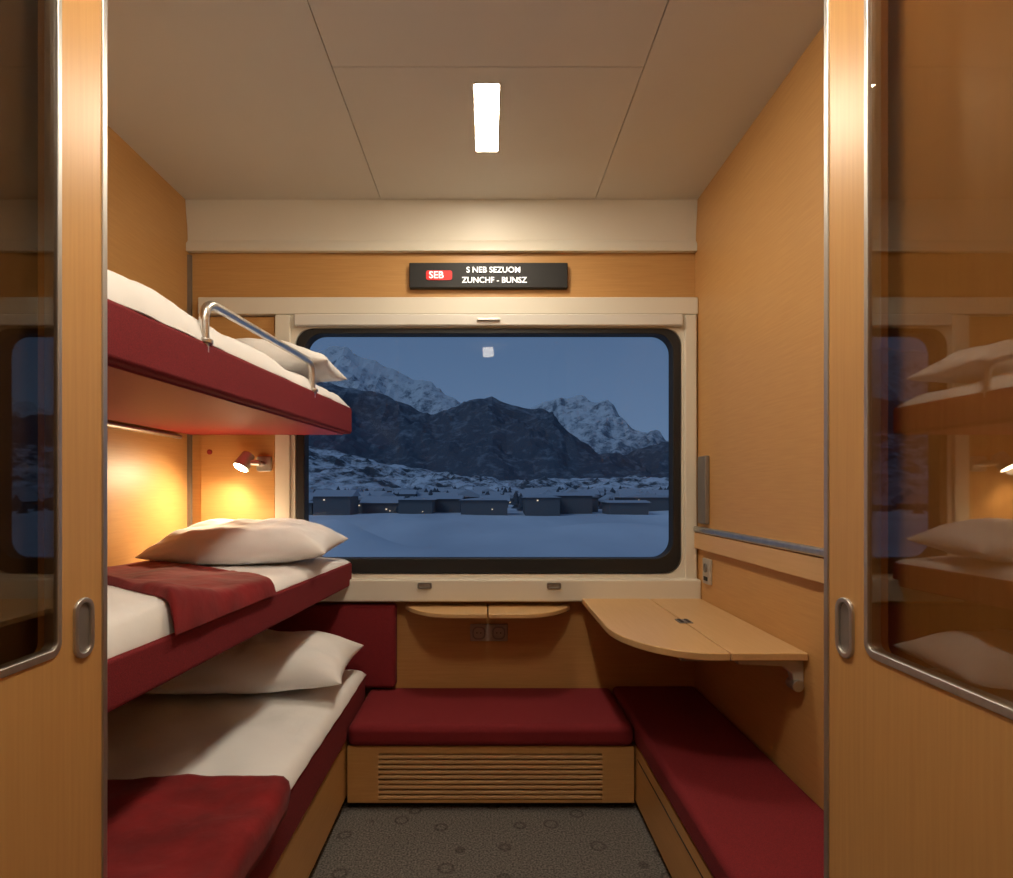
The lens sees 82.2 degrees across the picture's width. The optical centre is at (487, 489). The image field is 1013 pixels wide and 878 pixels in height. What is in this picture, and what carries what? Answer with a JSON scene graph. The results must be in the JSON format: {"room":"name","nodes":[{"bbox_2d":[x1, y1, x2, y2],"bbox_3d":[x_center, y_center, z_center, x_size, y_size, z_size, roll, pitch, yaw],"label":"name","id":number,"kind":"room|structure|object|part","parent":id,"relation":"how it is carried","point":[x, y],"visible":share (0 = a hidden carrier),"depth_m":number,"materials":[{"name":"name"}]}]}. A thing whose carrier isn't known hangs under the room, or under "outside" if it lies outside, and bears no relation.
{"room":"train carriage","nodes":[
{"label":"train carriage","id":0,"kind":"room"},
{"bbox_2d":[107,125,188,566],"bbox_3d":[-1.417,-0.068,1.880,0.050,2.636,1.760,0,0,0],"label":"wall","id":1,"kind":"structure","parent":0,"point":[147,237],"depth_m":2.34,"materials":[{"name":"brown wood"}]},
{"bbox_2d":[107,299,351,438],"bbox_3d":[-1.006,-0.362,1.860,0.768,0.267,1.590,0,0,0],"label":"bunk bed","id":2,"kind":"object","parent":1,"relation":"attached to","point":[160,376],"visible":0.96,"depth_m":1.63,"materials":[{"name":"red fabric"}]},
{"bbox_3d":[-0.998,-0.254,1.860,0.689,0.009,1.520,0,0,0],"label":"underside panel","id":3,"kind":"part","parent":2,"relation":"part of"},
{"bbox_2d":[107,270,349,407],"bbox_3d":[-0.999,-0.424,1.855,0.746,0.102,1.550,0,0,0],"label":"duvet","id":4,"kind":"object","parent":2,"relation":"on","point":[138,297],"visible":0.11,"depth_m":1.37,"materials":[{"name":"white fabric"}]},
{"bbox_2d":[237,338,346,382],"bbox_3d":[-0.955,-0.527,2.360,0.685,0.166,0.389,0,0,-3],"label":"pillow","id":5,"kind":"object","parent":4,"relation":"on","point":[325,371],"visible":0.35,"depth_m":2.21,"materials":[{"name":"white fabric"}]},
{"bbox_3d":[-0.695,-0.423,1.837,0.025,0.145,0.752,0,0,4],"label":"guard rail","id":6,"kind":"part","parent":2,"relation":"part of","materials":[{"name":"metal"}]},
{"bbox_2d":[107,557,351,712],"bbox_3d":[-1.006,0.396,1.860,0.770,0.308,1.590,0,0,0],"label":"bunk bed","id":7,"kind":"object","parent":1,"relation":"attached to","point":[144,652],"visible":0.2,"depth_m":1.39,"materials":[{"name":"red fabric"}]},
{"bbox_2d":[107,560,275,635],"bbox_3d":[-1.008,0.278,1.827,1.117,0.104,0.441,0,0,39],"label":"blanket","id":8,"kind":"object","parent":7,"relation":"on","point":[195,595],"visible":0.81,"depth_m":1.62,"materials":[{"name":"red fabric"}]},
{"bbox_2d":[135,518,347,564],"bbox_3d":[-0.955,0.204,2.340,0.707,0.179,0.428,0,0,0],"label":"pillow","id":9,"kind":"object","parent":7,"relation":"on","point":[271,540],"visible":0.95,"depth_m":2.17,"materials":[{"name":"white fabric"}]},
{"bbox_2d":[189,253,694,698],"bbox_3d":[-0.214,-0.043,2.730,2.356,2.586,0.060,0,0,0],"label":"wall","id":10,"kind":"structure","parent":0,"point":[570,649],"depth_m":2.70,"materials":[{"name":"brown wood"}]},
{"bbox_2d":[187,254,191,526],"bbox_3d":[-1.384,-0.295,2.692,0.016,1.590,0.016,0,0,0],"label":"trim","id":11,"kind":"structure","parent":10,"relation":"attached to","point":[189,256],"depth_m":2.68,"materials":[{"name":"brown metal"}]},
{"bbox_2d":[201,317,274,521],"bbox_3d":[-1.156,-0.175,2.689,0.342,1.250,0.022,0,0,0],"label":"board","id":12,"kind":"object","parent":10,"relation":"attached to","point":[227,492],"visible":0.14,"depth_m":2.68,"materials":[{"name":"brown wood"}]},
{"bbox_2d":[233,451,271,471],"bbox_3d":[-1.066,-0.128,2.631,0.167,0.096,0.080,0,0,-29],"label":"reading lamp","id":13,"kind":"object","parent":12,"relation":"attached to","point":[243,463],"visible":1,"depth_m":2.61,"materials":[{"name":"metal"}]},
{"bbox_3d":[-1.109,-0.101,2.603,0.061,0.040,0.058,0,0,0],"label":"bulb","id":14,"kind":"part","parent":13,"relation":"part of","materials":[{"name":"beige glass"}]},
{"bbox_3d":[-1.030,-0.120,2.671,0.070,0.070,0.014,0,0,0],"label":"plate","id":15,"kind":"part","parent":13,"relation":"part of","materials":[{"name":"metal"}]},
{"bbox_2d":[268,603,396,686],"bbox_3d":[-0.904,0.711,2.663,0.968,0.378,0.071,0,0,0],"label":"backrest","id":16,"kind":"object","parent":10,"relation":"attached to","point":[373,626],"depth_m":2.63,"materials":[{"name":"red fabric"}]},
{"bbox_2d":[185,199,696,252],"bbox_3d":[-0.214,-1.218,2.683,2.356,0.235,0.035,0,0,0],"label":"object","id":17,"kind":"structure","parent":10,"relation":"attached to","point":[213,225],"depth_m":2.67,"materials":[{"name":"beige paint"}]},
{"bbox_2d":[198,297,697,316],"bbox_3d":[-0.183,-0.845,2.678,2.293,0.079,0.045,0,0,0],"label":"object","id":18,"kind":"structure","parent":10,"relation":"attached to","point":[242,306],"depth_m":2.65,"materials":[{"name":"beige paint"}]},
{"bbox_2d":[275,315,696,578],"bbox_3d":[-0.008,-0.177,2.664,1.940,1.255,0.076,0,0,0],"label":"window","id":19,"kind":"structure","parent":10,"relation":"in","point":[678,572],"depth_m":2.65,"materials":[{"name":"beige paint"}]},
{"bbox_3d":[-0.940,-0.176,2.660,0.070,1.252,0.020,0,0,0],"label":"mullion","id":20,"kind":"part","parent":19,"relation":"part of","materials":[{"name":"beige plastic"}]},
{"bbox_2d":[296,328,679,572],"bbox_3d":[0.002,-0.180,2.695,1.764,1.124,0.070,0,0,0],"label":"rubber gasket","id":21,"kind":"object","parent":19,"relation":"attached to","point":[668,560],"visible":0.77,"depth_m":2.66,"materials":[{"name":"black rubber"}]},
{"bbox_2d":[294,314,682,326],"bbox_3d":[0.003,-0.775,2.654,1.775,0.054,0.032,0,0,0],"label":"blind cassette","id":22,"kind":"object","parent":19,"relation":"attached to","point":[300,320],"visible":1,"depth_m":2.64,"materials":[{"name":"plastic"}]},
{"bbox_3d":[0.003,-0.774,2.634,0.105,0.012,0.016,0,0,0],"label":"blind handle","id":23,"kind":"part","parent":19,"relation":"part of","materials":[{"name":"metal"}]},
{"bbox_3d":[0.928,-0.176,2.660,0.053,1.252,0.020,0,0,0],"label":"mullion","id":24,"kind":"part","parent":19,"relation":"part of","materials":[{"name":"beige plastic"}]},
{"bbox_2d":[405,604,569,617],"bbox_3d":[-0.001,0.544,2.585,0.754,0.032,0.230,0,0,0],"label":"wall shelf","id":25,"kind":"object","parent":10,"relation":"attached to","point":[429,610],"visible":1,"depth_m":2.54,"materials":[{"name":"brown wood"}]},
{"bbox_2d":[409,263,567,289],"bbox_3d":[0.003,-0.989,2.683,0.731,0.116,0.035,0,0,0],"label":"display sign","id":26,"kind":"object","parent":10,"relation":"attached to","point":[422,276],"visible":1,"depth_m":2.67,"materials":[{"name":"black plastic"}]},
{"bbox_2d":[470,624,507,640],"bbox_3d":[0.005,0.662,2.691,0.174,0.080,0.018,0,0,0],"label":"power socket","id":27,"kind":"object","parent":10,"relation":"attached to","point":[478,632],"visible":1,"depth_m":2.69,"materials":[{"name":"grey plastic"}]},
{"bbox_2d":[320,578,700,601],"bbox_3d":[0.017,0.455,2.658,1.893,0.100,0.085,0,0,0],"label":"sill","id":28,"kind":"structure","parent":10,"relation":"attached to","point":[359,589],"depth_m":2.62,"materials":[{"name":"beige paint"}]},
{"bbox_2d":[417,583,431,588],"bbox_3d":[-0.285,0.431,2.612,0.064,0.027,0.008,0,0,0],"label":"latch rim","id":29,"kind":"object","parent":28,"relation":"attached to","point":[418,584],"visible":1,"depth_m":2.61,"materials":[{"name":"metal"}]},
{"bbox_2d":[419,584,429,586],"bbox_3d":[-0.285,0.431,2.614,0.052,0.019,0.006,0,0,0],"label":"latch plate","id":30,"kind":"object","parent":29,"relation":"in","point":[421,585],"depth_m":2.61,"materials":[{"name":"grey metal"}]},
{"bbox_2d":[547,583,560,588],"bbox_3d":[0.297,0.431,2.612,0.064,0.027,0.008,0,0,0],"label":"latch rim","id":31,"kind":"object","parent":28,"relation":"attached to","point":[548,587],"visible":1,"depth_m":2.61,"materials":[{"name":"metal"}]},
{"bbox_2d":[549,584,558,586],"bbox_3d":[0.297,0.431,2.614,0.052,0.019,0.006,0,0,0],"label":"latch plate","id":32,"kind":"object","parent":31,"relation":"in","point":[550,585],"depth_m":2.61,"materials":[{"name":"grey metal"}]},
{"bbox_2d":[107,0,823,199],"bbox_3d":[-0.214,-1.346,0.700,2.356,0.020,4.000,0,0,0],"label":"panels","id":33,"kind":"object","parent":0,"point":[223,99],"visible":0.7,"depth_m":1.94,"materials":[{"name":"plastic"}]},
{"bbox_2d":[473,83,500,151],"bbox_3d":[-0.004,-1.334,2.095,0.092,0.004,0.386,0,0,0],"label":"ceiling lamp","id":34,"kind":"object","parent":33,"relation":"attached to","point":[486,102],"visible":1,"depth_m":2.06,"materials":[{"name":"plastic"}]},
{"bbox_2d":[309,796,671,877],"bbox_3d":[-0.214,1.280,0.705,2.476,0.060,4.110,0,0,0],"label":"floor","id":35,"kind":"structure","parent":0,"point":[363,841],"depth_m":2.04,"materials":[{"name":"carpet"}]},
{"bbox_2d":[107,670,365,877],"bbox_3d":[-0.968,1.013,1.873,0.844,0.475,1.635,0,0,0],"label":"bunk","id":36,"kind":"object","parent":35,"relation":"on","point":[300,736],"visible":0.41,"depth_m":1.88,"materials":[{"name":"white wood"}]},
{"bbox_2d":[107,774,290,877],"bbox_3d":[-0.946,0.799,1.302,0.864,0.101,0.458,0,0,0],"label":"blanket","id":37,"kind":"object","parent":36,"relation":"on","point":[183,825],"visible":0.67,"depth_m":1.32,"materials":[{"name":"red fabric"}]},
{"bbox_2d":[147,629,363,693],"bbox_3d":[-0.930,0.674,2.320,0.791,0.205,0.441,0,0,0],"label":"pillow","id":38,"kind":"object","parent":36,"relation":"on","point":[269,661],"visible":0.72,"depth_m":2.14,"materials":[{"name":"white fabric"}]},
{"bbox_2d":[248,678,364,877],"bbox_3d":[-0.970,0.910,1.840,0.837,0.156,1.560,0,0,0],"label":"seat cushion","id":39,"kind":"object","parent":36,"relation":"on","point":[310,777],"depth_m":1.82,"materials":[{"name":"red fabric"}]},
{"bbox_2d":[347,688,633,804],"bbox_3d":[0.011,1.081,2.470,1.118,0.338,0.450,0,0,0],"label":"window bench","id":40,"kind":"object","parent":35,"relation":"on","point":[406,746],"visible":1,"depth_m":2.26,"materials":[{"name":"red fabric"}]},
{"bbox_2d":[348,688,632,745],"bbox_3d":[0.011,0.956,2.470,1.118,0.088,0.450,0,0,0],"label":"seat cushion","id":41,"kind":"object","parent":40,"relation":"on","point":[387,716],"depth_m":2.31,"materials":[{"name":"red fabric"}]},
{"bbox_2d":[378,754,602,798],"bbox_3d":[0.010,1.117,2.300,0.880,0.195,0.081,0,0,0],"label":"grille","id":42,"kind":"object","parent":40,"relation":"attached to","point":[400,776],"depth_m":2.26,"materials":[{"name":"brown wood"}]},
{"bbox_2d":[612,686,823,877],"bbox_3d":[0.767,1.077,1.873,0.390,0.346,1.635,0,0,0],"label":"bench","id":43,"kind":"object","parent":35,"relation":"on","point":[712,803],"visible":0.78,"depth_m":1.79,"materials":[{"name":"red fabric"}]},
{"bbox_2d":[695,25,823,809],"bbox_3d":[0.989,-0.068,1.880,0.050,2.636,1.760,0,0,0],"label":"wall","id":44,"kind":"structure","parent":0,"point":[759,255],"depth_m":1.98,"materials":[{"name":"brown wood"}]},
{"bbox_2d":[581,599,807,691],"bbox_3d":[0.694,0.549,2.197,0.537,0.128,0.915,0,0,0],"label":"folding table","id":45,"kind":"object","parent":44,"relation":"attached to","point":[683,629],"visible":0.98,"depth_m":1.98,"materials":[{"name":"brown wood"}]},
{"bbox_3d":[0.775,0.523,1.815,0.350,0.018,0.030,0,0,0],"label":"support rail","id":46,"kind":"part","parent":45,"relation":"part of","materials":[{"name":"brown wood"}]},
{"bbox_3d":[0.940,0.595,1.778,0.036,0.036,0.045,0,0,0],"label":"bracket knob","id":47,"kind":"part","parent":45,"relation":"part of","materials":[{"name":"metal"}]},
{"bbox_2d":[698,456,708,523],"bbox_3d":[0.953,0.000,2.565,0.022,0.300,0.090,0,0,0],"label":"berth latch","id":48,"kind":"object","parent":44,"relation":"attached to","point":[703,461],"visible":1,"depth_m":2.54,"materials":[{"name":"grey metal"}]},
{"bbox_2d":[703,558,711,584],"bbox_3d":[0.954,0.355,2.530,0.020,0.110,0.080,0,0,0],"label":"wall socket","id":49,"kind":"object","parent":44,"relation":"attached to","point":[707,563],"depth_m":2.51,"materials":[{"name":"beige plastic"}]},
{"bbox_2d":[693,526,823,583],"bbox_3d":[0.950,0.215,1.853,0.028,0.100,1.595,0,0,0],"label":"wall rail","id":50,"kind":"object","parent":44,"relation":"attached to","point":[795,559],"depth_m":1.96,"materials":[{"name":"brown wood"}]},
{"bbox_3d":[0.818,-0.043,1.025,0.292,2.586,0.050,0,0,0],"label":"wall","id":51,"kind":"structure","parent":0,"visible":0},
{"bbox_2d":[824,0,828,877],"bbox_3d":[0.640,-0.043,1.046,0.063,2.586,0.013,0,0,0],"label":"door edge trim","id":52,"kind":"object","parent":51,"relation":"attached to","point":[826,2],"visible":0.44,"depth_m":1.04,"materials":[{"name":"metal"}]},
{"bbox_2d":[888,0,1012,701],"bbox_3d":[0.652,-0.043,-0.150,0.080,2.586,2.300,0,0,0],"label":"glass pane","id":53,"kind":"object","parent":51,"relation":"in","point":[950,62],"depth_m":0.85,"materials":[{"name":"clear glass"}]},
{"bbox_2d":[829,0,1012,877],"bbox_3d":[0.627,-0.043,0.125,0.040,2.586,1.850,0,0,0],"label":"leaf","id":54,"kind":"object","parent":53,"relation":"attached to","point":[921,772],"depth_m":0.94,"materials":[{"name":"brown wood"}]},
{"bbox_2d":[840,603,848,652],"bbox_3d":[0.617,0.236,0.992,0.011,0.089,0.034,0,0,0],"label":"pull recess","id":55,"kind":"object","parent":54,"relation":"in","point":[844,612],"depth_m":0.99,"materials":[{"name":"silver metal"}]},
{"bbox_3d":[0.615,0.235,0.992,0.015,0.103,0.048,0,0,0],"label":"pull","id":56,"kind":"part","parent":54,"relation":"part of","materials":[{"name":"silver metal"}]},
{"bbox_2d":[864,0,1012,719],"bbox_3d":[0.621,-0.492,0.194,0.023,1.521,1.494,0,0,0],"label":"bead","id":57,"kind":"object","parent":54,"relation":"attached to","point":[874,649],"visible":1,"depth_m":0.93,"materials":[{"name":"metal"}]},
{"bbox_3d":[-1.073,-0.043,1.025,0.639,2.586,0.050,0,0,0],"label":"wall","id":58,"kind":"structure","parent":0,"visible":0},
{"bbox_2d":[0,0,37,664],"bbox_3d":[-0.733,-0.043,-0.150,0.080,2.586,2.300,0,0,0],"label":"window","id":59,"kind":"structure","parent":58,"relation":"in","point":[18,18],"depth_m":0.93,"materials":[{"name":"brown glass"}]},
{"bbox_2d":[0,0,100,877],"bbox_3d":[-0.708,-0.043,0.125,0.040,2.586,1.850,0,0,0],"label":"leaf","id":60,"kind":"object","parent":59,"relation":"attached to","point":[50,710],"depth_m":0.97,"materials":[{"name":"brown wood"}]},
{"bbox_2d":[0,0,61,678],"bbox_3d":[-0.702,-0.492,0.194,0.023,1.521,1.494,0,0,0],"label":"bead","id":61,"kind":"object","parent":60,"relation":"attached to","point":[52,645],"visible":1,"depth_m":0.93,"materials":[{"name":"metal"}]},
{"bbox_2d":[79,603,88,652],"bbox_3d":[-0.698,0.236,0.992,0.011,0.089,0.034,0,0,0],"label":"pull recess","id":62,"kind":"object","parent":60,"relation":"in","point":[84,609],"depth_m":0.99,"materials":[{"name":"silver metal"}]},
{"bbox_3d":[-0.696,0.235,0.992,0.015,0.103,0.048,0,0,0],"label":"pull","id":63,"kind":"part","parent":60,"relation":"part of","materials":[{"name":"silver metal"}]},
{"bbox_2d":[101,0,106,877],"bbox_3d":[-0.722,-0.043,1.046,0.063,2.586,0.013,0,0,0],"label":"door edge trim","id":64,"kind":"object","parent":58,"relation":"attached to","point":[103,2],"visible":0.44,"depth_m":1.04,"materials":[{"name":"metal"}]},
{"label":"outside","id":65,"kind":"structure","parent":0,"visible":0},
{"bbox_2d":[309,382,668,480],"bbox_3d":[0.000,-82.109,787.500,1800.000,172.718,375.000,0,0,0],"label":"forested mountain","id":66,"kind":"structure","parent":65,"point":[487,437],"depth_m":762.37},
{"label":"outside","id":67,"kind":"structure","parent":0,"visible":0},
{"bbox_2d":[309,505,668,556],"bbox_3d":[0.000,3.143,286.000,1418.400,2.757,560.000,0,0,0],"label":"ground","id":68,"kind":"structure","parent":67,"point":[437,534],"depth_m":48.23,"materials":[{"name":"white snow"}]},
{"bbox_2d":[309,487,668,515],"bbox_3d":[-9.971,1.229,212.686,507.564,6.043,238.289,0,0,0],"label":"village","id":69,"kind":"object","parent":68,"relation":"on","point":[543,501],"visible":0.45,"depth_m":99.56,"materials":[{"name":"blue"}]},
{"bbox_2d":[312,485,668,512],"bbox_3d":[2.720,0.868,202.525,569.025,6.653,210.106,0,0,0],"label":"conifer forest","id":70,"kind":"object","parent":68,"relation":"on","point":[517,501],"visible":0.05,"depth_m":181.59,"materials":[{"name":"black plant"}]},
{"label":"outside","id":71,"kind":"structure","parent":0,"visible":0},
{"bbox_2d":[309,446,668,490],"bbox_3d":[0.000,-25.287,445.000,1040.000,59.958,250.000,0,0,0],"label":"foothills","id":72,"kind":"structure","parent":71,"point":[332,469],"depth_m":435.24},
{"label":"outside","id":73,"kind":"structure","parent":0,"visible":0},
{"bbox_2d":[318,346,668,454],"bbox_3d":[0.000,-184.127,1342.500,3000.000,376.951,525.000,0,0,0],"label":"mountain","id":74,"kind":"structure","parent":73,"point":[599,425],"depth_m":1405.30}
]}

